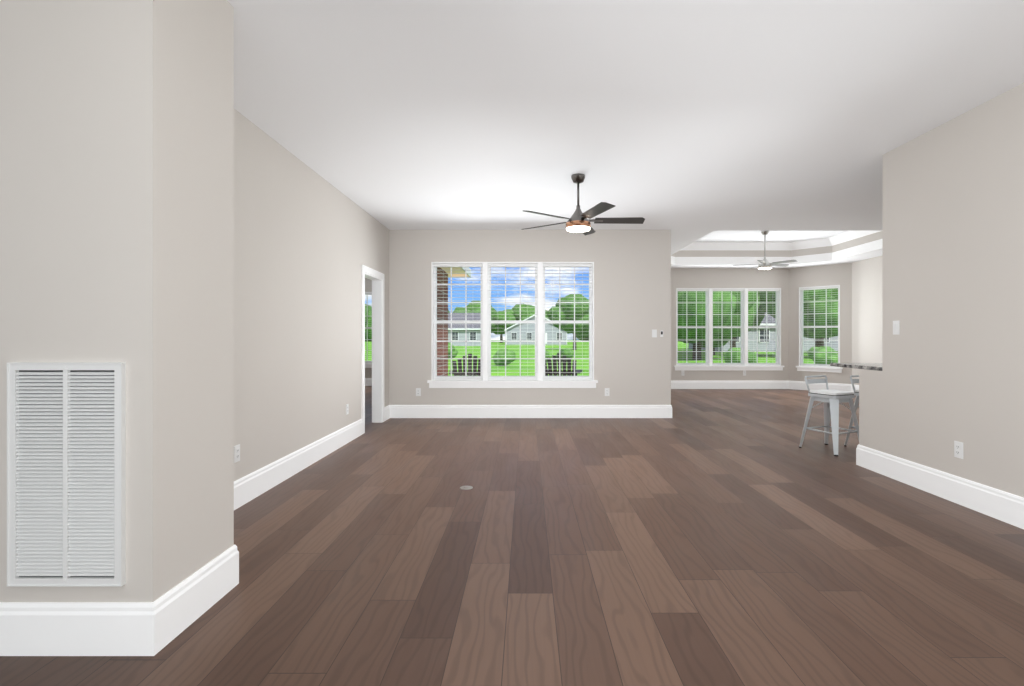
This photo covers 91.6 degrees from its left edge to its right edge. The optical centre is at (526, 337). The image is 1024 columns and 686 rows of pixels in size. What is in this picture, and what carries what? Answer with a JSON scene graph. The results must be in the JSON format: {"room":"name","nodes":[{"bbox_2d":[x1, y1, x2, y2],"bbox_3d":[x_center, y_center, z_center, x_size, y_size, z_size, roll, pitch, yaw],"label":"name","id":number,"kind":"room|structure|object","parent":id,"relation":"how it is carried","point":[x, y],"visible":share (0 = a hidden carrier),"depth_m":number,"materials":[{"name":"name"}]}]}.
{"room":"living room","nodes":[
{"label":"living room","id":0,"kind":"room"},
{"bbox_2d":[0,0,233,601],"bbox_3d":[-3.795,-0.194,2.105,4.810,2.740,0.510,0,0,0],"label":"wall","id":1,"kind":"structure","parent":0,"point":[116,180],"depth_m":1.85,"materials":[{"name":"beige paint"}]},
{"bbox_2d":[7,362,125,586],"bbox_3d":[-1.703,0.506,1.841,0.422,0.824,0.019,0,0,0],"label":"air vent","id":2,"kind":"object","parent":1,"relation":"in","point":[66,474],"visible":1,"depth_m":1.84,"materials":[{"name":"white metal"}]},
{"bbox_2d":[234,109,388,480],"bbox_3d":[-2.060,-0.194,4.875,0.120,2.740,5.030,0,0,0],"label":"wall","id":3,"kind":"structure","parent":0,"point":[308,242],"depth_m":4.25,"materials":[{"name":"beige paint"}]},
{"bbox_2d":[234,444,239,462],"bbox_3d":[-1.996,0.803,3.430,0.008,0.115,0.070,0,0,0],"label":"electrical outlet","id":4,"kind":"object","parent":3,"relation":"attached to","point":[236,453],"visible":0.98,"depth_m":3.42,"materials":[{"name":"white plastic"}]},
{"bbox_2d":[346,404,348,414],"bbox_3d":[-1.996,0.803,5.540,0.008,0.115,0.070,0,0,0],"label":"electrical outlet","id":5,"kind":"object","parent":3,"relation":"attached to","point":[347,408],"visible":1,"depth_m":5.53,"materials":[{"name":"white plastic"}]},
{"bbox_2d":[361,265,383,433],"bbox_3d":[-2.060,0.148,6.480,0.152,2.055,0.920,0,0,0],"label":"door frame","id":6,"kind":"structure","parent":3,"relation":"attached to","point":[376,277],"depth_m":6.84,"materials":[{"name":"white wood"}]},
{"bbox_2d":[0,378,1023,655],"bbox_3d":[0.310,1.081,4.050,13.020,0.190,15.900,0,0,0],"label":"baseboard","id":7,"kind":"structure","parent":3,"relation":"attached to","point":[94,628],"depth_m":3.06,"materials":[{"name":"white wood"}]},
{"bbox_2d":[365,278,371,377],"bbox_3d":[-4.160,-0.194,12.075,4.080,2.740,0.150,0,0,0],"label":"wall","id":8,"kind":"structure","parent":0,"point":[368,288],"depth_m":12.00,"materials":[{"name":"beige paint"}]},
{"bbox_2d":[365,292,371,367],"bbox_3d":[-3.750,-0.178,12.047,1.000,1.832,0.205,0,0,0],"label":"bedroom window","id":9,"kind":"structure","parent":8,"relation":"in","point":[368,364],"depth_m":12.08,"materials":[{"name":"white"}]},
{"bbox_2d":[437,267,447,375],"bbox_3d":[-2.020,-0.034,9.770,0.200,3.060,4.760,0,0,0],"label":"brick wall","id":10,"kind":"structure","parent":0,"point":[442,334],"depth_m":11.35,"materials":[{"name":"brown brick"}]},
{"bbox_2d":[440,267,470,277],"bbox_3d":[-3.910,-2.544,10.060,4.980,2.040,5.340,0,0,0],"label":"roof eave","id":11,"kind":"object","parent":10,"relation":"on","point":[459,269],"depth_m":11.88,"materials":[{"name":"white"}]},
{"bbox_2d":[0,386,1023,685],"bbox_3d":[0.400,1.236,4.075,13.200,0.120,16.150,0,0,0],"label":"floor","id":12,"kind":"structure","parent":0,"point":[720,538],"depth_m":2.53,"materials":[{"name":"brown wood"}]},
{"bbox_2d":[460,486,472,489],"bbox_3d":[-0.470,1.173,3.880,0.104,0.006,0.104,0,0,0],"label":"electrical outlet cover","id":13,"kind":"object","parent":12,"relation":"on","point":[466,487],"visible":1,"depth_m":3.87,"materials":[{"name":"silver metal"}]},
{"bbox_2d":[799,375,858,455],"bbox_3d":[3.170,0.794,5.180,0.438,0.765,0.438,0,0,-22],"label":"stool","id":14,"kind":"object","parent":12,"relation":"on","point":[830,399],"visible":1,"depth_m":5.11,"materials":[{"name":"white metal"}]},
{"bbox_2d":[844,375,858,445],"bbox_3d":[3.680,0.794,5.220,0.438,0.765,0.438,0,0,-14],"label":"stool","id":15,"kind":"object","parent":12,"relation":"on","point":[855,392],"visible":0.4,"depth_m":5.33,"materials":[{"name":"white metal"}]},
{"bbox_2d":[859,369,881,451],"bbox_3d":[4.938,0.734,4.420,3.765,0.884,0.300,0,0,0],"label":"base cabinet","id":16,"kind":"object","parent":12,"relation":"on","point":[870,408],"visible":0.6,"depth_m":4.42,"materials":[{"name":"beige paint"}]},
{"bbox_2d":[830,363,881,370],"bbox_3d":[4.940,0.276,4.620,3.760,0.032,0.800,0,0,0],"label":"countertop","id":17,"kind":"structure","parent":16,"relation":"on","point":[873,366],"depth_m":4.71,"materials":[{"name":"white stone"}]},
{"bbox_2d":[389,230,670,404],"bbox_3d":[-0.010,-0.194,7.315,4.220,2.740,0.150,0,0,0],"label":"wall","id":18,"kind":"structure","parent":0,"point":[632,305],"depth_m":7.24,"materials":[{"name":"beige paint"}]},
{"bbox_2d":[416,388,420,395],"bbox_3d":[-1.576,0.799,7.236,0.070,0.115,0.008,0,0,0],"label":"electrical outlet","id":19,"kind":"object","parent":18,"relation":"attached to","point":[418,391],"visible":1,"depth_m":7.23,"materials":[{"name":"white plastic"}]},
{"bbox_2d":[427,262,597,387],"bbox_3d":[-0.203,-0.178,7.287,2.465,1.832,0.205,0,0,0],"label":"window","id":20,"kind":"structure","parent":18,"relation":"in","point":[486,379],"depth_m":7.27,"materials":[{"name":"white"}]},
{"bbox_2d":[605,388,609,395],"bbox_3d":[1.171,0.799,7.236,0.070,0.115,0.008,0,0,0],"label":"electrical outlet","id":21,"kind":"object","parent":18,"relation":"attached to","point":[607,391],"visible":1,"depth_m":7.23,"materials":[{"name":"white plastic"}]},
{"bbox_2d":[652,329,656,336],"bbox_3d":[1.860,-0.054,7.234,0.070,0.115,0.012,0,0,0],"label":"light switch","id":22,"kind":"object","parent":18,"relation":"attached to","point":[654,332],"visible":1,"depth_m":7.23,"materials":[{"name":"white plastic"}]},
{"bbox_2d":[227,0,1023,267],"bbox_3d":[0.400,-1.624,4.075,13.200,0.120,16.150,0,0,0],"label":"ceiling","id":23,"kind":"structure","parent":0,"point":[687,122],"depth_m":3.27,"materials":[{"name":"white paint"}]},
{"bbox_2d":[521,173,644,235],"bbox_3d":[0.543,-1.299,4.824,1.194,0.530,1.246,0,0,0],"label":"room ceiling fan","id":24,"kind":"object","parent":23,"relation":"hanging from","point":[578,221],"visible":1,"depth_m":4.77,"materials":[{"name":"black metal"}]},
{"bbox_2d":[671,268,788,380],"bbox_3d":[4.460,-0.194,11.375,3.104,2.740,0.150,0,0,0],"label":"wall","id":25,"kind":"structure","parent":0,"point":[726,278],"depth_m":11.30,"materials":[{"name":"beige paint"}]},
{"bbox_2d":[674,288,783,369],"bbox_3d":[4.590,-0.179,11.348,2.480,1.870,0.205,0,0,0],"label":"window","id":26,"kind":"structure","parent":25,"relation":"in","point":[709,326],"depth_m":11.34,"materials":[{"name":"white"}]},
{"bbox_2d":[695,231,845,241],"bbox_3d":[4.510,-2.104,9.025,3.820,0.120,3.750,0,0,0],"label":"ceiling","id":27,"kind":"structure","parent":0,"point":[751,236],"depth_m":10.10,"materials":[{"name":"white paint"}]},
{"bbox_2d":[733,231,797,269],"bbox_3d":[4.590,-1.679,9.635,1.125,0.730,1.090,0,0,0],"label":"ceiling fan","id":28,"kind":"object","parent":27,"relation":"hanging from","point":[764,264],"visible":1,"depth_m":9.55,"materials":[{"name":"silver metal"}]},
{"bbox_2d":[671,231,881,264],"bbox_3d":[4.510,-1.804,9.025,3.800,0.479,3.730,0,0,0],"label":"trim band","id":29,"kind":"object","parent":27,"relation":"attached to","point":[843,245],"visible":0.35,"depth_m":10.68,"materials":[{"name":"white"}]},
{"bbox_2d":[789,263,851,383],"bbox_3d":[6.469,-0.194,10.887,1.318,2.740,0.150,0,0,45],"label":"wall","id":30,"kind":"structure","parent":0,"point":[828,275],"depth_m":10.78,"materials":[{"name":"beige paint"}]},
{"bbox_2d":[796,285,842,372],"bbox_3d":[6.418,-0.179,10.899,0.900,1.870,0.205,0,0,45],"label":"window","id":31,"kind":"structure","parent":30,"relation":"in","point":[805,366],"depth_m":10.92,"materials":[{"name":"white"}]},
{"bbox_2d":[852,256,881,384],"bbox_3d":[6.895,-0.194,3.215,0.150,2.740,14.430,0,0,0],"label":"wall","id":32,"kind":"structure","parent":0,"point":[866,310],"depth_m":9.98,"materials":[{"name":"beige paint"}]},
{"bbox_2d":[882,83,1023,497],"bbox_3d":[3.130,-0.194,0.135,0.150,2.740,8.270,0,0,0],"label":"wall","id":33,"kind":"structure","parent":0,"point":[953,264],"depth_m":3.51,"materials":[{"name":"beige paint"}]},
{"bbox_2d":[893,320,899,334],"bbox_3d":[3.049,-0.079,4.110,0.012,0.115,0.070,0,0,0],"label":"light switch","id":34,"kind":"object","parent":33,"relation":"attached to","point":[896,327],"visible":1,"depth_m":4.10,"materials":[{"name":"white plastic"}]},
{"bbox_2d":[954,441,962,458],"bbox_3d":[3.051,0.796,3.515,0.008,0.115,0.070,0,0,0],"label":"outlet","id":35,"kind":"object","parent":33,"relation":"attached to","point":[958,449],"visible":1,"depth_m":3.51,"materials":[{"name":"white plastic"}]},
{"label":"outside","id":36,"kind":"structure","parent":0,"visible":0},
{"bbox_2d":[555,294,588,340],"bbox_3d":[20.932,-7.036,173.434,22.127,16.663,20.158,0,0,0],"label":"treeline","id":37,"kind":"object","parent":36,"point":[577,334],"depth_m":168.72,"materials":[{"name":"green plant"}]},
{"bbox_2d":[365,340,837,375],"bbox_3d":[0.000,1.636,120.000,320.000,0.280,280.000,0,0,0],"label":"lawn","id":38,"kind":"structure","parent":36,"point":[524,363],"depth_m":36.56,"materials":[{"name":"green plant"}]},
{"bbox_2d":[365,304,371,340],"bbox_3d":[-58.357,-5.004,172.448,17.773,14.448,18.211,0,0,0],"label":"treeline","id":39,"kind":"object","parent":38,"relation":"on","point":[369,321],"depth_m":169.62,"materials":[{"name":"green plant"}]},
{"bbox_2d":[448,342,457,357],"bbox_3d":[-5.488,0.877,34.011,1.690,1.206,1.851,0,0,0],"label":"shrub","id":40,"kind":"object","parent":38,"relation":"on","point":[454,351],"depth_m":33.48,"materials":[{"name":"green plant"}]},
{"bbox_2d":[448,313,480,345],"bbox_3d":[-15.000,-1.414,88.000,15.900,5.820,9.960,0,0,0],"label":"house","id":41,"kind":"structure","parent":38,"relation":"on","point":[475,335],"depth_m":83.50,"materials":[{"name":"grey"}]},
{"bbox_2d":[457,309,492,325],"bbox_3d":[-12.873,-2.638,120.109,9.278,8.267,8.505,0,0,0],"label":"tree","id":42,"kind":"object","parent":38,"relation":"on","point":[473,311],"depth_m":117.51,"materials":[{"name":"green plant"}]},
{"bbox_2d":[453,300,496,332],"bbox_3d":[-18.663,-5.659,181.018,19.223,14.865,18.917,0,0,0],"label":"treeline","id":43,"kind":"object","parent":38,"relation":"on","point":[476,305],"depth_m":174.00,"materials":[{"name":"green plant"}]},
{"bbox_2d":[491,309,515,342],"bbox_3d":[-6.083,-2.895,127.932,8.837,8.782,9.285,0,0,0],"label":"tree","id":44,"kind":"object","parent":38,"relation":"on","point":[500,327],"depth_m":124.92,"materials":[{"name":"green plant"}]},
{"bbox_2d":[493,349,515,365],"bbox_3d":[-1.170,1.056,25.993,1.240,0.883,1.355,0,0,0],"label":"shrub","id":45,"kind":"object","parent":38,"relation":"on","point":[500,352],"depth_m":25.58,"materials":[{"name":"green plant"}]},
{"bbox_2d":[513,305,534,319],"bbox_3d":[-0.809,-3.621,131.791,10.222,10.234,10.084,0,0,0],"label":"tree","id":46,"kind":"object","parent":38,"relation":"on","point":[526,311],"depth_m":127.74,"materials":[{"name":"green plant"}]},
{"bbox_2d":[512,304,548,318],"bbox_3d":[2.197,-4.962,175.657,19.367,14.027,16.839,0,0,0],"label":"treeline","id":47,"kind":"object","parent":38,"relation":"on","point":[516,305],"depth_m":175.67,"materials":[{"name":"green plant"}]},
{"bbox_2d":[504,315,566,344],"bbox_3d":[2.000,-1.614,103.980,12.900,6.220,10.940,0,0,0],"label":"house","id":48,"kind":"structure","parent":38,"relation":"on","point":[510,335],"depth_m":99.00,"materials":[{"name":"grey"}]},
{"bbox_2d":[534,350,551,361],"bbox_3d":[0.991,1.133,29.029,1.075,0.744,1.017,0,0,0],"label":"shrub","id":49,"kind":"object","parent":38,"relation":"on","point":[547,352],"depth_m":28.76,"materials":[{"name":"green plant"}]},
{"bbox_2d":[547,306,569,333],"bbox_3d":[9.548,-3.360,124.862,8.849,9.712,9.849,0,0,0],"label":"tree","id":50,"kind":"object","parent":38,"relation":"on","point":[551,311],"depth_m":122.60,"materials":[{"name":"green plant"}]},
{"bbox_2d":[556,349,573,361],"bbox_3d":[2.324,1.069,29.959,1.122,0.826,1.228,0,0,0],"label":"shrub","id":51,"kind":"object","parent":38,"relation":"on","point":[565,352],"depth_m":29.51,"materials":[{"name":"green plant"}]},
{"bbox_2d":[551,299,588,349],"bbox_3d":[5.446,-1.430,57.926,5.202,5.852,5.420,0,0,0],"label":"tree","id":52,"kind":"object","parent":38,"relation":"on","point":[570,317],"depth_m":56.17,"materials":[{"name":"green plant"}]},
{"bbox_2d":[678,291,759,359],"bbox_3d":[11.285,-1.528,32.860,7.675,6.047,7.439,0,0,0],"label":"tree","id":53,"kind":"object","parent":38,"relation":"on","point":[726,306],"depth_m":30.30,"materials":[{"name":"green plant"}]},
{"bbox_2d":[683,291,764,354],"bbox_3d":[15.173,-2.143,41.105,8.927,7.277,8.131,0,0,0],"label":"tree","id":54,"kind":"object","parent":38,"relation":"on","point":[760,317],"depth_m":39.65,"materials":[{"name":"green plant"}]},
{"bbox_2d":[730,337,735,346],"bbox_3d":[19.472,-2.605,46.975,7.408,8.201,7.135,0,0,0],"label":"tree","id":55,"kind":"object","parent":38,"relation":"on","point":[734,342],"depth_m":46.78,"materials":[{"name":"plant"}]},
{"bbox_2d":[724,348,756,362],"bbox_3d":[9.483,0.964,21.996,1.433,1.023,1.294,0,0,0],"label":"shrub","id":56,"kind":"object","parent":38,"relation":"on","point":[734,355],"depth_m":21.62,"materials":[{"name":"green plant"}]},
{"bbox_2d":[688,313,837,350],"bbox_3d":[28.500,-1.614,58.000,16.900,6.220,10.960,0,0,0],"label":"house","id":57,"kind":"structure","parent":38,"relation":"on","point":[761,341],"depth_m":53.00,"materials":[{"name":"grey"}]},
{"bbox_2d":[759,288,837,346],"bbox_3d":[20.946,-2.159,35.881,7.558,7.311,7.902,0,0,0],"label":"tree","id":58,"kind":"object","parent":38,"relation":"on","point":[772,307],"depth_m":33.67,"materials":[{"name":"green plant"}]},
{"bbox_2d":[807,346,837,364],"bbox_3d":[15.032,1.027,24.990,1.688,1.128,1.465,0,0,0],"label":"shrub","id":59,"kind":"object","parent":38,"relation":"on","point":[820,357],"depth_m":24.58,"materials":[{"name":"green plant"}]},
{"bbox_3d":[0.015,1.366,9.495,3.870,0.260,4.210,0,0,0],"label":"patio floor","id":60,"kind":"structure","parent":38,"relation":"on","visible":0},
{"bbox_2d":[449,354,480,375],"bbox_3d":[-1.147,0.776,9.975,0.800,0.920,0.890,0,0,-8],"label":"patio chair","id":61,"kind":"object","parent":60,"relation":"on","point":[469,366],"depth_m":9.59,"materials":[{"name":"grey"}]},
{"bbox_2d":[545,353,581,375],"bbox_3d":[0.716,0.776,10.175,0.800,0.920,0.890,0,0,10],"label":"patio chair","id":62,"kind":"object","parent":60,"relation":"on","point":[549,369],"depth_m":9.80,"materials":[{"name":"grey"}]}
]}

